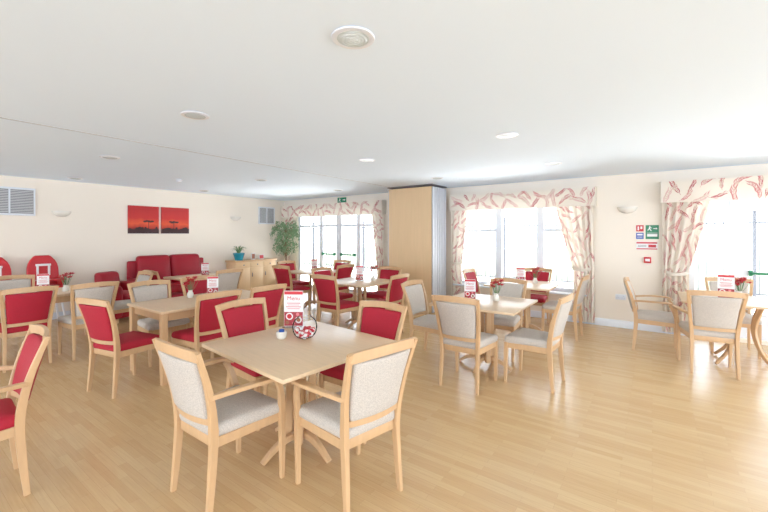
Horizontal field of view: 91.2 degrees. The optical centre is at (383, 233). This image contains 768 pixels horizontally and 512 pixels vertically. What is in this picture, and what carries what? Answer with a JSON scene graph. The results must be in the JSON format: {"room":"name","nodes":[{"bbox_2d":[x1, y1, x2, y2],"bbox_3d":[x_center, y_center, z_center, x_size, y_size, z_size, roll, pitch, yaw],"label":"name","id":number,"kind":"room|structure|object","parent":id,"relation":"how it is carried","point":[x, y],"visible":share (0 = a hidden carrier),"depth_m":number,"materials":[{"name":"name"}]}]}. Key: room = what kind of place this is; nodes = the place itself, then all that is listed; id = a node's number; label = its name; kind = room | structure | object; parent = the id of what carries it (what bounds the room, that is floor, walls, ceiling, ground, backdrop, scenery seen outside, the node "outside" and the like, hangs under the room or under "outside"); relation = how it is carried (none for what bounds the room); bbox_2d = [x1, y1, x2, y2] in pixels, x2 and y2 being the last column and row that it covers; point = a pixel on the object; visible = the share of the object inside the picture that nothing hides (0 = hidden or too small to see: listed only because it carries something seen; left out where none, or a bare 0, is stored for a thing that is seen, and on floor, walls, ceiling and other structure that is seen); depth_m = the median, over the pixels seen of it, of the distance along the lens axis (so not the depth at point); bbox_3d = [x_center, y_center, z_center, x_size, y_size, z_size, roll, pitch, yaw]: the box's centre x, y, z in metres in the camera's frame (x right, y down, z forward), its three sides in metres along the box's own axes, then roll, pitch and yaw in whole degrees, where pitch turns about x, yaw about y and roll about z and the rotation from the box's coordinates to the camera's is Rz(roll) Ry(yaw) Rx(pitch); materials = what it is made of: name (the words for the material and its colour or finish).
{"room":"care facility","nodes":[
{"label":"care facility","id":0,"kind":"room"},
{"bbox_2d":[0,175,283,312],"bbox_3d":[-6.784,0.280,5.729,0.200,2.500,13.450,0,0,35],"label":"wall","id":1,"kind":"structure","parent":0,"point":[94,238],"depth_m":7.50,"materials":[{"name":"beige paint"}]},
{"bbox_2d":[0,186,34,215],"bbox_3d":[-6.341,-0.550,6.144,0.040,0.470,0.960,0,0,35],"label":"air vent","id":2,"kind":"object","parent":1,"relation":"in","point":[13,200],"visible":1,"depth_m":6.34,"materials":[{"name":"white metal"}]},
{"bbox_2d":[51,211,70,216],"bbox_3d":[-5.812,-0.362,6.799,0.140,0.105,0.280,0,0,35],"label":"wall light","id":3,"kind":"object","parent":1,"relation":"attached to","point":[57,213],"visible":1,"depth_m":6.76,"materials":[{"name":"white glass"}]},
{"bbox_2d":[0,283,276,322],"bbox_3d":[-6.753,1.470,5.585,0.018,0.120,13.250,0,0,35],"label":"baseboard","id":4,"kind":"structure","parent":1,"relation":"attached to","point":[69,311],"depth_m":6.82,"materials":[{"name":"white paint"}]},
{"bbox_2d":[128,205,158,233],"bbox_3d":[-5.069,-0.300,7.933,0.034,0.580,0.590,0,0,35],"label":"painting","id":5,"kind":"object","parent":1,"relation":"attached to","point":[141,219],"visible":1,"depth_m":7.91,"materials":[{"name":"fabric"}]},
{"bbox_2d":[161,207,188,233],"bbox_3d":[-4.694,-0.300,8.458,0.034,0.580,0.600,0,0,35],"label":"painting","id":6,"kind":"object","parent":1,"relation":"attached to","point":[173,220],"visible":1,"depth_m":8.43,"materials":[{"name":"fabric"}]},
{"bbox_2d":[258,207,274,223],"bbox_3d":[-3.263,-0.510,10.459,0.040,0.470,0.520,0,0,35],"label":"air vent","id":7,"kind":"object","parent":1,"relation":"in","point":[266,215],"visible":1,"depth_m":10.45,"materials":[{"name":"white metal"}]},
{"bbox_2d":[0,0,767,200],"bbox_3d":[-0.780,-1.020,1.447,14.950,0.100,13.450,0,0,35],"label":"ceiling","id":8,"kind":"structure","parent":0,"point":[595,88],"depth_m":2.54,"materials":[{"name":"white paint"}]},
{"bbox_2d":[0,117,386,186],"bbox_3d":[-3.192,-0.969,3.137,0.022,0.004,11.400,0,0,35],"label":"trim","id":9,"kind":"structure","parent":8,"relation":"attached to","point":[0,117],"depth_m":4.11,"materials":[{"name":"white paint"}]},
{"bbox_2d":[180,111,209,119],"bbox_3d":[-1.538,-0.961,3.062,0.216,0.019,0.216,0,0,35],"label":"recessed light","id":10,"kind":"object","parent":8,"relation":"in","point":[195,115],"visible":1,"depth_m":3.03,"materials":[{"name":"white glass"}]},
{"bbox_2d":[331,26,374,48],"bbox_3d":[-0.152,-0.961,1.853,0.216,0.019,0.216,0,0,35],"label":"recessed light","id":11,"kind":"object","parent":8,"relation":"in","point":[348,37],"visible":1,"depth_m":1.83,"materials":[{"name":"white paint"}]},
{"bbox_2d":[495,132,517,138],"bbox_3d":[1.204,-0.961,3.686,0.216,0.019,0.216,0,0,35],"label":"recessed light","id":12,"kind":"object","parent":8,"relation":"in","point":[506,135],"visible":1,"depth_m":3.65,"materials":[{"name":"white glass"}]},
{"bbox_2d":[0,289,767,511],"bbox_3d":[-0.780,1.580,1.447,14.950,0.100,13.450,0,0,35],"label":"floor","id":13,"kind":"structure","parent":0,"point":[626,429],"depth_m":2.72,"materials":[{"name":"brown wood"}]},
{"bbox_2d":[0,257,11,280],"bbox_3d":[-6.068,0.952,5.876,0.584,1.164,0.488,0,0,35],"label":"armchair","id":14,"kind":"object","parent":13,"relation":"on","point":[5,269],"visible":0.28,"depth_m":6.09,"materials":[{"name":"red fabric"}]},
{"bbox_2d":[0,275,34,321],"bbox_3d":[-5.171,1.064,5.285,0.588,0.936,0.502,0,0,35],"label":"dining chair","id":15,"kind":"object","parent":13,"relation":"on","point":[21,281],"visible":0.24,"depth_m":5.46,"materials":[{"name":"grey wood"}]},
{"bbox_2d":[0,324,49,496],"bbox_3d":[-2.360,1.064,2.195,0.634,0.936,0.593,0,0,40],"label":"dining chair","id":16,"kind":"object","parent":13,"relation":"on","point":[25,368],"visible":1,"depth_m":2.21,"materials":[{"name":"wood"}]},
{"bbox_2d":[0,285,58,372],"bbox_3d":[-4.215,1.064,4.407,0.588,0.936,0.502,0,0,35],"label":"dining chair","id":17,"kind":"object","parent":13,"relation":"on","point":[24,309],"visible":0.91,"depth_m":4.24,"materials":[{"name":"fabric"}]},
{"bbox_2d":[26,255,65,318],"bbox_3d":[-5.719,0.952,6.364,0.584,1.164,0.488,0,0,35],"label":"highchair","id":18,"kind":"object","parent":13,"relation":"on","point":[41,264],"visible":0.44,"depth_m":6.46,"materials":[{"name":"red fabric"}]},
{"bbox_2d":[35,278,65,282],"bbox_3d":[-5.579,0.770,6.264,0.240,0.024,0.400,0,0,35],"label":"tray","id":19,"kind":"object","parent":18,"relation":"on","point":[55,279],"depth_m":6.26,"materials":[{"name":"red plastic"}]},
{"bbox_2d":[3,287,96,334],"bbox_3d":[-4.588,1.155,4.968,0.820,0.750,1.400,0,0,35],"label":"dining table","id":20,"kind":"object","parent":13,"relation":"on","point":[62,296],"visible":0.02,"depth_m":4.93,"materials":[{"name":"brown wood"}]},
{"bbox_2d":[37,274,48,291],"bbox_3d":[-4.572,0.658,5.042,0.138,0.244,0.070,0,0,-25],"label":"menu stand","id":21,"kind":"object","parent":20,"relation":"on","point":[42,279],"visible":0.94,"depth_m":5.04,"materials":[{"name":"white paper"}]},
{"bbox_2d":[59,272,73,291],"bbox_3d":[-4.325,0.650,5.125,0.184,0.259,0.189,0,0,-17],"label":"flower vase","id":22,"kind":"object","parent":20,"relation":"on","point":[65,287],"visible":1,"depth_m":5.11,"materials":[{"name":"red plant"}]},
{"bbox_2d":[57,281,118,360],"bbox_3d":[-3.781,1.064,4.810,0.588,0.936,0.502,0,0,35],"label":"dining chair","id":23,"kind":"object","parent":13,"relation":"on","point":[74,321],"visible":0.56,"depth_m":4.63,"materials":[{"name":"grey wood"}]},
{"bbox_2d":[94,271,134,322],"bbox_3d":[-4.787,1.109,6.775,0.785,0.843,0.740,0,0,15],"label":"armchair","id":24,"kind":"object","parent":13,"relation":"on","point":[122,292],"visible":0.29,"depth_m":6.67,"materials":[{"name":"fabric"}]},
{"bbox_2d":[94,271,119,285],"bbox_3d":[-5.031,0.879,6.843,0.270,0.383,0.388,0,0,15],"label":"cushion","id":25,"kind":"object","parent":24,"relation":"on","point":[109,275],"depth_m":6.75,"materials":[{"name":"fabric"}]},
{"bbox_2d":[74,297,159,398],"bbox_3d":[-2.623,1.064,3.741,0.502,0.936,0.588,0,0,24],"label":"dining chair","id":26,"kind":"object","parent":13,"relation":"on","point":[104,338],"visible":0.93,"depth_m":3.55,"materials":[{"name":"fabric"}]},
{"bbox_2d":[113,271,153,318],"bbox_3d":[-3.973,1.064,5.830,0.502,0.936,0.588,0,0,35],"label":"dining chair","id":27,"kind":"object","parent":13,"relation":"on","point":[120,306],"visible":0.39,"depth_m":5.76,"materials":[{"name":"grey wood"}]},
{"bbox_2d":[127,280,189,366],"bbox_3d":[-2.796,1.064,4.672,0.588,0.936,0.502,0,0,35],"label":"dining chair","id":28,"kind":"object","parent":13,"relation":"on","point":[152,292],"visible":0.59,"depth_m":4.66,"materials":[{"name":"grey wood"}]},
{"bbox_2d":[143,270,190,321],"bbox_3d":[-3.712,1.064,6.420,0.502,0.936,0.588,0,0,35],"label":"dining chair","id":29,"kind":"object","parent":13,"relation":"on","point":[156,275],"visible":0.13,"depth_m":6.16,"materials":[{"name":"fabric"}]},
{"bbox_2d":[126,253,210,292],"bbox_3d":[-4.453,0.990,8.040,0.788,1.081,1.640,0,0,35],"label":"sofa","id":30,"kind":"object","parent":13,"relation":"on","point":[174,264],"visible":0.3,"depth_m":8.01,"materials":[{"name":"fabric"}]},
{"bbox_2d":[136,255,170,282],"bbox_3d":[-4.846,0.760,7.921,0.287,0.621,0.638,0,0,35],"label":"cushion","id":31,"kind":"object","parent":30,"relation":"on","point":[161,264],"depth_m":7.88,"materials":[{"name":"fabric"}]},
{"bbox_2d":[166,283,182,292],"bbox_3d":[-4.581,1.119,7.733,0.600,0.209,0.638,0,0,35],"label":"seat cushion","id":32,"kind":"object","parent":30,"relation":"on","point":[175,287],"depth_m":7.71,"materials":[{"name":"fabric"}]},
{"bbox_2d":[169,253,200,282],"bbox_3d":[-4.468,0.760,8.451,0.287,0.621,0.638,0,0,35],"label":"cushion","id":33,"kind":"object","parent":30,"relation":"on","point":[180,264],"depth_m":8.33,"materials":[{"name":"fabric"}]},
{"bbox_2d":[163,273,215,281],"bbox_3d":[-3.347,1.153,6.932,0.950,0.746,0.950,0,0,35],"label":"dining table","id":34,"kind":"object","parent":13,"relation":"on","point":[180,276],"visible":0.04,"depth_m":6.90,"materials":[{"name":"brown wood"}]},
{"bbox_2d":[201,263,208,274],"bbox_3d":[-3.318,0.658,6.973,0.138,0.244,0.070,0,0,-15],"label":"menu stand","id":35,"kind":"object","parent":34,"relation":"on","point":[204,266],"visible":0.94,"depth_m":6.97,"materials":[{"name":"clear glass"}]},
{"bbox_2d":[127,289,253,385],"bbox_3d":[-2.154,1.155,4.558,0.820,0.750,1.400,0,0,35],"label":"dining table","id":36,"kind":"object","parent":13,"relation":"on","point":[164,310],"visible":0.45,"depth_m":4.05,"materials":[{"name":"brown wood"}]},
{"bbox_2d":[183,276,199,297],"bbox_3d":[-2.374,0.650,4.630,0.184,0.259,0.189,0,0,-44],"label":"flower vase","id":37,"kind":"object","parent":36,"relation":"on","point":[190,294],"visible":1,"depth_m":4.61,"materials":[{"name":"beige ceramic"}]},
{"bbox_2d":[207,276,217,292],"bbox_3d":[-2.154,0.658,4.730,0.138,0.244,0.070,0,0,-15],"label":"menu stand","id":38,"kind":"object","parent":36,"relation":"on","point":[212,282],"visible":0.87,"depth_m":4.73,"materials":[{"name":"white paper"}]},
{"bbox_2d":[180,275,214,352],"bbox_3d":[-2.440,1.064,5.205,0.588,0.936,0.502,0,0,35],"label":"dining chair","id":39,"kind":"object","parent":13,"relation":"on","point":[201,287],"visible":0.08,"depth_m":5.29,"materials":[{"name":"fabric"}]},
{"bbox_2d":[171,290,241,364],"bbox_3d":[-1.915,1.064,4.068,0.588,0.936,0.502,0,0,35],"label":"dining chair","id":40,"kind":"object","parent":13,"relation":"on","point":[206,328],"visible":0.75,"depth_m":3.87,"materials":[{"name":"fabric"}]},
{"bbox_2d":[152,338,285,511],"bbox_3d":[-0.995,1.064,2.274,0.634,0.936,0.593,0,0,35],"label":"dining chair","id":41,"kind":"object","parent":13,"relation":"on","point":[223,417],"visible":0.97,"depth_m":2.12,"materials":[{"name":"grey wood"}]},
{"bbox_2d":[215,269,242,290],"bbox_3d":[-2.835,1.064,6.567,0.588,0.936,0.502,0,0,35],"label":"dining chair","id":42,"kind":"object","parent":13,"relation":"on","point":[227,280],"visible":0.34,"depth_m":6.39,"materials":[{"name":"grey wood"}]},
{"bbox_2d":[215,297,268,431],"bbox_3d":[-1.083,1.064,3.266,0.588,0.936,0.502,0,0,35],"label":"dining chair","id":43,"kind":"object","parent":13,"relation":"on","point":[233,322],"visible":0.42,"depth_m":3.34,"materials":[{"name":"fabric"}]},
{"bbox_2d":[225,258,276,291],"bbox_3d":[-3.428,1.095,9.790,0.468,0.870,1.260,0,0,35],"label":"sideboard","id":44,"kind":"object","parent":13,"relation":"on","point":[257,272],"visible":0.73,"depth_m":9.62,"materials":[{"name":"brown wood"}]},
{"bbox_2d":[233,246,245,260],"bbox_3d":[-3.627,0.477,9.417,0.394,0.366,0.377,0,0,35],"label":"potted spiky plant","id":45,"kind":"object","parent":44,"relation":"on","point":[238,256],"visible":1,"depth_m":9.33,"materials":[{"name":"green plant"}]},
{"bbox_2d":[225,258,276,262],"bbox_3d":[-3.431,0.680,9.793,0.460,0.040,1.260,0,0,35],"label":"countertop","id":46,"kind":"structure","parent":44,"relation":"on","point":[256,259],"depth_m":9.62,"materials":[{"name":"brown wood"}]},
{"bbox_2d":[249,283,286,328],"bbox_3d":[-1.555,1.064,4.573,0.588,0.936,0.502,0,0,35],"label":"dining chair","id":47,"kind":"object","parent":13,"relation":"on","point":[274,298],"visible":0.42,"depth_m":4.47,"materials":[{"name":"fabric"}]},
{"bbox_2d":[269,220,299,259],"bbox_3d":[-2.663,0.577,10.182,0.834,1.907,0.818,0,0,35],"label":"ficus tree","id":48,"kind":"object","parent":13,"relation":"on","point":[285,229],"visible":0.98,"depth_m":10.08,"materials":[{"name":"green plant"}]},
{"bbox_2d":[272,265,309,310],"bbox_3d":[-1.835,1.064,7.415,0.502,0.936,0.588,0,0,35],"label":"dining chair","id":49,"kind":"object","parent":13,"relation":"on","point":[283,275],"visible":0.69,"depth_m":7.22,"materials":[{"name":"fabric"}]},
{"bbox_2d":[277,260,308,303],"bbox_3d":[-1.982,1.064,8.292,0.588,0.936,0.502,0,0,35],"label":"dining chair","id":50,"kind":"object","parent":13,"relation":"on","point":[292,264],"visible":0.41,"depth_m":8.43,"materials":[{"name":"fabric"}]},
{"bbox_2d":[202,320,395,465],"bbox_3d":[-0.597,1.153,2.711,1.020,0.746,0.980,0,0,41],"label":"dining table","id":51,"kind":"object","parent":13,"relation":"on","point":[289,359],"visible":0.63,"depth_m":2.59,"materials":[{"name":"brown wood"}]},
{"bbox_2d":[276,329,286,339],"bbox_3d":[-0.763,0.745,2.805,0.080,0.070,0.080,0,0,35],"label":"sugar pot","id":52,"kind":"object","parent":51,"relation":"on","point":[281,333],"visible":1,"depth_m":2.78,"materials":[{"name":"beige ceramic"}]},
{"bbox_2d":[282,291,302,327],"bbox_3d":[-0.755,0.627,3.143,0.172,0.305,0.070,0,0,1],"label":"menu stand","id":53,"kind":"object","parent":51,"relation":"on","point":[293,300],"visible":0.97,"depth_m":3.14,"materials":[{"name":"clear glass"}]},
{"bbox_2d":[292,315,316,338],"bbox_3d":[-0.594,0.700,2.819,0.186,0.160,0.186,0,0,35],"label":"glass bowl","id":54,"kind":"object","parent":51,"relation":"on","point":[304,332],"visible":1,"depth_m":2.81,"materials":[{"name":"clear glass"}]},
{"bbox_2d":[291,269,335,308],"bbox_3d":[-1.470,1.153,7.927,0.950,0.746,0.950,0,0,35],"label":"dining table","id":55,"kind":"object","parent":13,"relation":"on","point":[303,271],"visible":0.38,"depth_m":7.82,"materials":[{"name":"brown wood"}]},
{"bbox_2d":[311,267,352,325],"bbox_3d":[-0.911,1.064,6.607,0.588,0.936,0.502,0,0,35],"label":"dining chair","id":56,"kind":"object","parent":13,"relation":"on","point":[327,270],"visible":0.34,"depth_m":6.61,"materials":[{"name":"fabric"}]},
{"bbox_2d":[311,274,358,326],"bbox_3d":[-0.740,1.064,5.713,0.502,0.936,0.588,0,0,35],"label":"dining chair","id":57,"kind":"object","parent":13,"relation":"on","point":[327,292],"visible":0.97,"depth_m":5.53,"materials":[{"name":"fabric"}]},
{"bbox_2d":[333,260,350,292],"bbox_3d":[-1.105,1.064,8.439,0.502,0.936,0.588,0,0,35],"label":"dining chair","id":58,"kind":"object","parent":13,"relation":"on","point":[336,264],"visible":0.25,"depth_m":8.67,"materials":[{"name":"fabric"}]},
{"bbox_2d":[335,264,354,292],"bbox_3d":[-0.958,1.064,7.562,0.588,0.936,0.502,0,0,35],"label":"dining chair","id":59,"kind":"object","parent":13,"relation":"on","point":[342,272],"visible":0.38,"depth_m":7.40,"materials":[{"name":"fabric"}]},
{"bbox_2d":[291,337,417,511],"bbox_3d":[-0.168,1.064,2.253,0.634,0.936,0.593,0,0,-42],"label":"dining chair","id":60,"kind":"object","parent":13,"relation":"on","point":[368,404],"visible":0.98,"depth_m":2.08,"materials":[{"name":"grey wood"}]},
{"bbox_2d":[319,300,407,444],"bbox_3d":[-0.161,1.064,3.098,0.502,0.936,0.588,0,0,35],"label":"dining chair","id":61,"kind":"object","parent":13,"relation":"on","point":[384,323],"visible":0.37,"depth_m":3.22,"materials":[{"name":"fabric"}]},
{"bbox_2d":[337,277,389,328],"bbox_3d":[-0.399,1.153,6.242,0.950,0.746,0.950,0,0,35],"label":"dining table","id":62,"kind":"object","parent":13,"relation":"on","point":[350,282],"visible":0.57,"depth_m":6.17,"materials":[{"name":"brown wood"}]},
{"bbox_2d":[355,266,363,280],"bbox_3d":[-0.411,0.658,6.312,0.138,0.244,0.070,0,0,0],"label":"menu stand","id":63,"kind":"object","parent":62,"relation":"on","point":[359,269],"visible":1,"depth_m":6.31,"materials":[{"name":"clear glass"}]},
{"bbox_2d":[368,265,379,280],"bbox_3d":[-0.170,0.650,6.300,0.184,0.259,0.189,0,0,-15],"label":"flower vase","id":64,"kind":"object","parent":62,"relation":"on","point":[373,268],"visible":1,"depth_m":6.28,"materials":[{"name":"white ceramic"}]},
{"bbox_2d":[362,266,401,300],"bbox_3d":[-0.034,1.064,6.754,0.502,0.936,0.588,0,0,35],"label":"dining chair","id":65,"kind":"object","parent":13,"relation":"on","point":[383,273],"visible":0.58,"depth_m":6.89,"materials":[{"name":"fabric"}]},
{"bbox_2d":[363,273,409,332],"bbox_3d":[0.037,1.064,5.771,0.588,0.936,0.502,0,0,35],"label":"dining chair","id":66,"kind":"object","parent":13,"relation":"on","point":[395,294],"visible":0.56,"depth_m":5.57,"materials":[{"name":"fabric"}]},
{"bbox_2d":[387,184,446,312],"bbox_3d":[0.684,0.278,7.804,1.060,2.495,0.640,0,0,35],"label":"cupboard","id":67,"kind":"object","parent":13,"relation":"on","point":[416,213],"depth_m":7.51,"materials":[{"name":"brown wood"}]},
{"bbox_2d":[401,279,443,365],"bbox_3d":[0.571,1.064,4.690,0.588,0.936,0.502,0,0,35],"label":"dining chair","id":68,"kind":"object","parent":13,"relation":"on","point":[415,295],"visible":0.7,"depth_m":4.70,"materials":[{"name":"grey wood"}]},
{"bbox_2d":[431,295,497,395],"bbox_3d":[0.829,1.064,3.832,0.502,0.936,0.588,0,0,35],"label":"dining chair","id":69,"kind":"object","parent":13,"relation":"on","point":[459,325],"visible":1,"depth_m":3.65,"materials":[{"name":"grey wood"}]},
{"bbox_2d":[462,268,495,330],"bbox_3d":[1.663,1.064,6.307,0.588,0.936,0.502,0,0,35],"label":"dining chair","id":70,"kind":"object","parent":13,"relation":"on","point":[471,274],"visible":0.32,"depth_m":6.50,"materials":[{"name":"fabric"}]},
{"bbox_2d":[429,293,537,373],"bbox_3d":[1.164,1.153,4.353,0.950,0.746,0.950,0,0,35],"label":"dining table","id":71,"kind":"object","parent":13,"relation":"on","point":[511,306],"visible":0.7,"depth_m":4.25,"materials":[{"name":"brown wood"}]},
{"bbox_2d":[464,279,475,298],"bbox_3d":[1.014,0.658,4.436,0.138,0.244,0.070,0,0,11],"label":"menu stand","id":72,"kind":"object","parent":71,"relation":"on","point":[469,284],"visible":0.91,"depth_m":4.43,"materials":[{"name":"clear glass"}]},
{"bbox_2d":[490,279,503,300],"bbox_3d":[1.315,0.650,4.376,0.184,0.259,0.189,0,0,24],"label":"flower vase","id":73,"kind":"object","parent":71,"relation":"on","point":[494,283],"visible":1,"depth_m":4.36,"materials":[{"name":"red plant"}]},
{"bbox_2d":[484,278,527,361],"bbox_3d":[1.530,1.064,4.865,0.502,0.936,0.588,0,0,35],"label":"dining chair","id":74,"kind":"object","parent":13,"relation":"on","point":[504,322],"visible":0.39,"depth_m":4.90,"materials":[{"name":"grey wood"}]},
{"bbox_2d":[484,280,561,330],"bbox_3d":[2.199,1.153,5.924,0.950,0.746,0.950,0,0,35],"label":"dining table","id":75,"kind":"object","parent":13,"relation":"on","point":[541,285],"visible":0.48,"depth_m":5.82,"materials":[{"name":"brown wood"}]},
{"bbox_2d":[516,268,524,279],"bbox_3d":[2.158,0.658,5.953,0.138,0.244,0.070,0,0,16],"label":"menu stand","id":76,"kind":"object","parent":75,"relation":"on","point":[520,272],"visible":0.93,"depth_m":5.95,"materials":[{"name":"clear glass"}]},
{"bbox_2d":[529,267,541,283],"bbox_3d":[2.388,0.650,5.926,0.184,0.259,0.189,0,0,-21],"label":"flower vase","id":77,"kind":"object","parent":75,"relation":"on","point":[535,281],"visible":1,"depth_m":5.90,"materials":[{"name":"red plant"}]},
{"bbox_2d":[516,267,552,323],"bbox_3d":[2.558,1.064,6.428,0.502,0.936,0.588,0,0,35],"label":"dining chair","id":78,"kind":"object","parent":13,"relation":"on","point":[543,276],"visible":0.46,"depth_m":6.50,"materials":[{"name":"fabric"}]},
{"bbox_2d":[504,293,574,393],"bbox_3d":[1.612,1.064,3.881,0.588,0.936,0.502,0,0,39],"label":"dining chair","id":79,"kind":"object","parent":13,"relation":"on","point":[526,339],"visible":1,"depth_m":3.74,"materials":[{"name":"beige fabric"}]},
{"bbox_2d":[542,275,589,341],"bbox_3d":[2.723,1.064,5.610,0.588,0.936,0.502,0,0,37],"label":"dining chair","id":80,"kind":"object","parent":13,"relation":"on","point":[549,307],"visible":0.92,"depth_m":5.42,"materials":[{"name":"brown wood"}]},
{"bbox_2d":[623,277,677,357],"bbox_3d":[3.538,1.064,5.006,0.593,0.936,0.634,0,0,35],"label":"dining chair","id":81,"kind":"object","parent":13,"relation":"on","point":[650,317],"visible":0.87,"depth_m":4.91,"materials":[{"name":"brown wood"}]},
{"bbox_2d":[672,290,748,379],"bbox_3d":[3.636,1.064,4.192,0.634,0.936,0.593,0,0,30],"label":"dining chair","id":82,"kind":"object","parent":13,"relation":"on","point":[715,319],"visible":1,"depth_m":4.01,"materials":[{"name":"beige fabric"}]},
{"bbox_2d":[677,291,767,364],"bbox_3d":[4.230,1.153,4.414,1.200,0.746,0.900,0,0,35],"label":"dining table","id":83,"kind":"object","parent":13,"relation":"on","point":[760,304],"visible":0.57,"depth_m":4.30,"materials":[{"name":"brown wood"}]},
{"bbox_2d":[717,274,734,297],"bbox_3d":[4.099,0.634,4.507,0.165,0.292,0.070,0,0,35],"label":"menu stand","id":84,"kind":"object","parent":83,"relation":"on","point":[724,282],"visible":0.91,"depth_m":4.50,"materials":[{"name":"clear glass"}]},
{"bbox_2d":[735,277,751,298],"bbox_3d":[4.311,0.650,4.551,0.184,0.259,0.189,0,0,2],"label":"flower vase","id":85,"kind":"object","parent":83,"relation":"on","point":[741,280],"visible":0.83,"depth_m":4.54,"materials":[{"name":"red plant"}]},
{"bbox_2d":[704,277,761,358],"bbox_3d":[4.582,1.064,4.960,0.502,0.936,0.588,0,0,35],"label":"dining chair","id":86,"kind":"object","parent":13,"relation":"on","point":[746,323],"visible":0.29,"depth_m":4.98,"materials":[{"name":"brown wood"}]},
{"bbox_2d":[284,163,767,345],"bbox_3d":[3.149,0.280,6.782,14.750,2.500,0.200,0,0,35],"label":"wall","id":87,"kind":"structure","parent":0,"point":[617,257],"depth_m":6.16,"materials":[{"name":"beige paint"}]},
{"bbox_2d":[281,200,385,217],"bbox_3d":[-1.447,-0.632,9.819,3.560,0.324,0.182,0,0,35],"label":"pelmet","id":88,"kind":"object","parent":87,"relation":"attached to","point":[374,206],"visible":1,"depth_m":9.54,"materials":[{"name":"beige fabric"}]},
{"bbox_2d":[284,217,293,263],"bbox_3d":[-2.717,0.485,10.718,0.461,2.010,0.116,0,0,43],"label":"curtain","id":89,"kind":"object","parent":88,"relation":"hanging from","point":[286,219],"visible":0.25,"depth_m":10.72,"materials":[{"name":"beige fabric"}]},
{"bbox_2d":[372,214,385,290],"bbox_3d":[-0.134,0.485,8.876,0.384,2.010,0.116,0,0,25],"label":"curtain","id":90,"kind":"object","parent":88,"relation":"hanging from","point":[377,219],"visible":0.7,"depth_m":8.87,"materials":[{"name":"beige fabric"}]},
{"bbox_2d":[299,214,372,292],"bbox_3d":[-1.258,0.465,9.860,2.900,2.030,0.162,0,0,35],"label":"window","id":91,"kind":"structure","parent":87,"relation":"in","point":[339,225],"depth_m":9.82,"materials":[{"name":"white paint"}]},
{"bbox_2d":[462,207,572,291],"bbox_3d":[2.532,0.240,7.210,2.350,1.580,0.075,0,0,35],"label":"window","id":92,"kind":"structure","parent":87,"relation":"in","point":[540,211],"depth_m":7.33,"materials":[{"name":"white paint"}]},
{"bbox_2d":[453,283,586,296],"bbox_3d":[2.457,1.040,7.104,2.450,0.030,0.160,0,0,35],"label":"trim","id":93,"kind":"structure","parent":87,"relation":"attached to","point":[462,284],"depth_m":6.66,"materials":[{"name":"white paint"}]},
{"bbox_2d":[449,186,596,210],"bbox_3d":[2.461,-0.632,7.032,2.640,0.324,0.182,0,0,35],"label":"pelmet","id":94,"kind":"object","parent":87,"relation":"attached to","point":[574,196],"visible":1,"depth_m":6.82,"materials":[{"name":"beige fabric"}]},
{"bbox_2d":[451,210,466,295],"bbox_3d":[1.524,0.485,7.693,0.116,2.010,0.403,0,0,-45],"label":"curtain","id":95,"kind":"object","parent":94,"relation":"hanging from","point":[458,218],"visible":0.83,"depth_m":7.71,"materials":[{"name":"beige fabric"}]},
{"bbox_2d":[556,206,595,322],"bbox_3d":[3.278,0.485,6.451,0.636,2.010,0.128,0,0,35],"label":"curtain","id":96,"kind":"object","parent":94,"relation":"hanging from","point":[576,222],"visible":0.82,"depth_m":6.39,"materials":[{"name":"beige fabric"}]},
{"bbox_2d":[523,310,685,335],"bbox_3d":[3.094,1.470,6.688,14.730,0.120,0.018,0,0,35],"label":"baseboard","id":97,"kind":"structure","parent":87,"relation":"attached to","point":[598,321],"depth_m":6.17,"materials":[{"name":"white paint"}]},
{"bbox_2d":[617,207,637,213],"bbox_3d":[3.901,-0.383,6.037,0.280,0.105,0.140,0,0,35],"label":"wall light","id":98,"kind":"object","parent":87,"relation":"attached to","point":[626,210],"visible":1,"depth_m":6.01,"materials":[{"name":"white glass"}]},
{"bbox_2d":[636,241,657,249],"bbox_3d":[4.151,0.185,5.940,0.280,0.130,0.007,0,0,35],"label":"notice","id":99,"kind":"object","parent":87,"relation":"attached to","point":[639,245],"visible":1,"depth_m":5.94,"materials":[{"name":"white plastic"}]},
{"bbox_2d":[646,225,658,238],"bbox_3d":[4.208,-0.030,5.900,0.170,0.220,0.007,0,0,35],"label":"notice","id":100,"kind":"object","parent":87,"relation":"attached to","point":[652,231],"visible":1,"depth_m":5.89,"materials":[{"name":"green plastic"}]},
{"bbox_2d":[660,175,767,202],"bbox_3d":[5.620,-0.632,4.779,3.400,0.324,0.182,0,0,35],"label":"pelmet","id":101,"kind":"object","parent":87,"relation":"attached to","point":[744,187],"visible":1,"depth_m":5.33,"materials":[{"name":"beige fabric"}]},
{"bbox_2d":[660,201,710,333],"bbox_3d":[4.483,0.485,5.596,0.588,2.010,0.119,0,0,35],"label":"curtain","id":102,"kind":"object","parent":101,"relation":"hanging from","point":[682,222],"visible":0.76,"depth_m":5.64,"materials":[{"name":"beige fabric"}]},
{"bbox_2d":[689,199,767,340],"bbox_3d":[5.723,0.465,4.880,2.750,2.030,0.162,0,0,35],"label":"glass door","id":103,"kind":"structure","parent":87,"relation":"in","point":[737,228],"depth_m":5.36,"materials":[{"name":"white paint"}]},
{"label":"outside","id":104,"kind":"structure","parent":0,"visible":0},
{"bbox_2d":[302,265,767,314],"bbox_3d":[8.534,1.650,15.408,60.000,0.100,20.000,0,0,35],"label":"ground","id":105,"kind":"structure","parent":104,"point":[368,274],"depth_m":13.22,"materials":[{"name":"white"}]},
{"bbox_2d":[302,210,767,296],"bbox_3d":[4.002,0.510,12.499,24.200,2.160,0.060,0,0,35],"label":"fence","id":106,"kind":"object","parent":105,"relation":"on","point":[754,222],"visible":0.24,"depth_m":12.31,"materials":[{"name":"metal"}]},
{"bbox_2d":[303,242,767,293],"bbox_3d":[3.535,1.250,15.289,20.000,1.638,1.240,0,0,35],"label":"hedge","id":107,"kind":"object","parent":105,"relation":"on","point":[561,254],"visible":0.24,"depth_m":13.43,"materials":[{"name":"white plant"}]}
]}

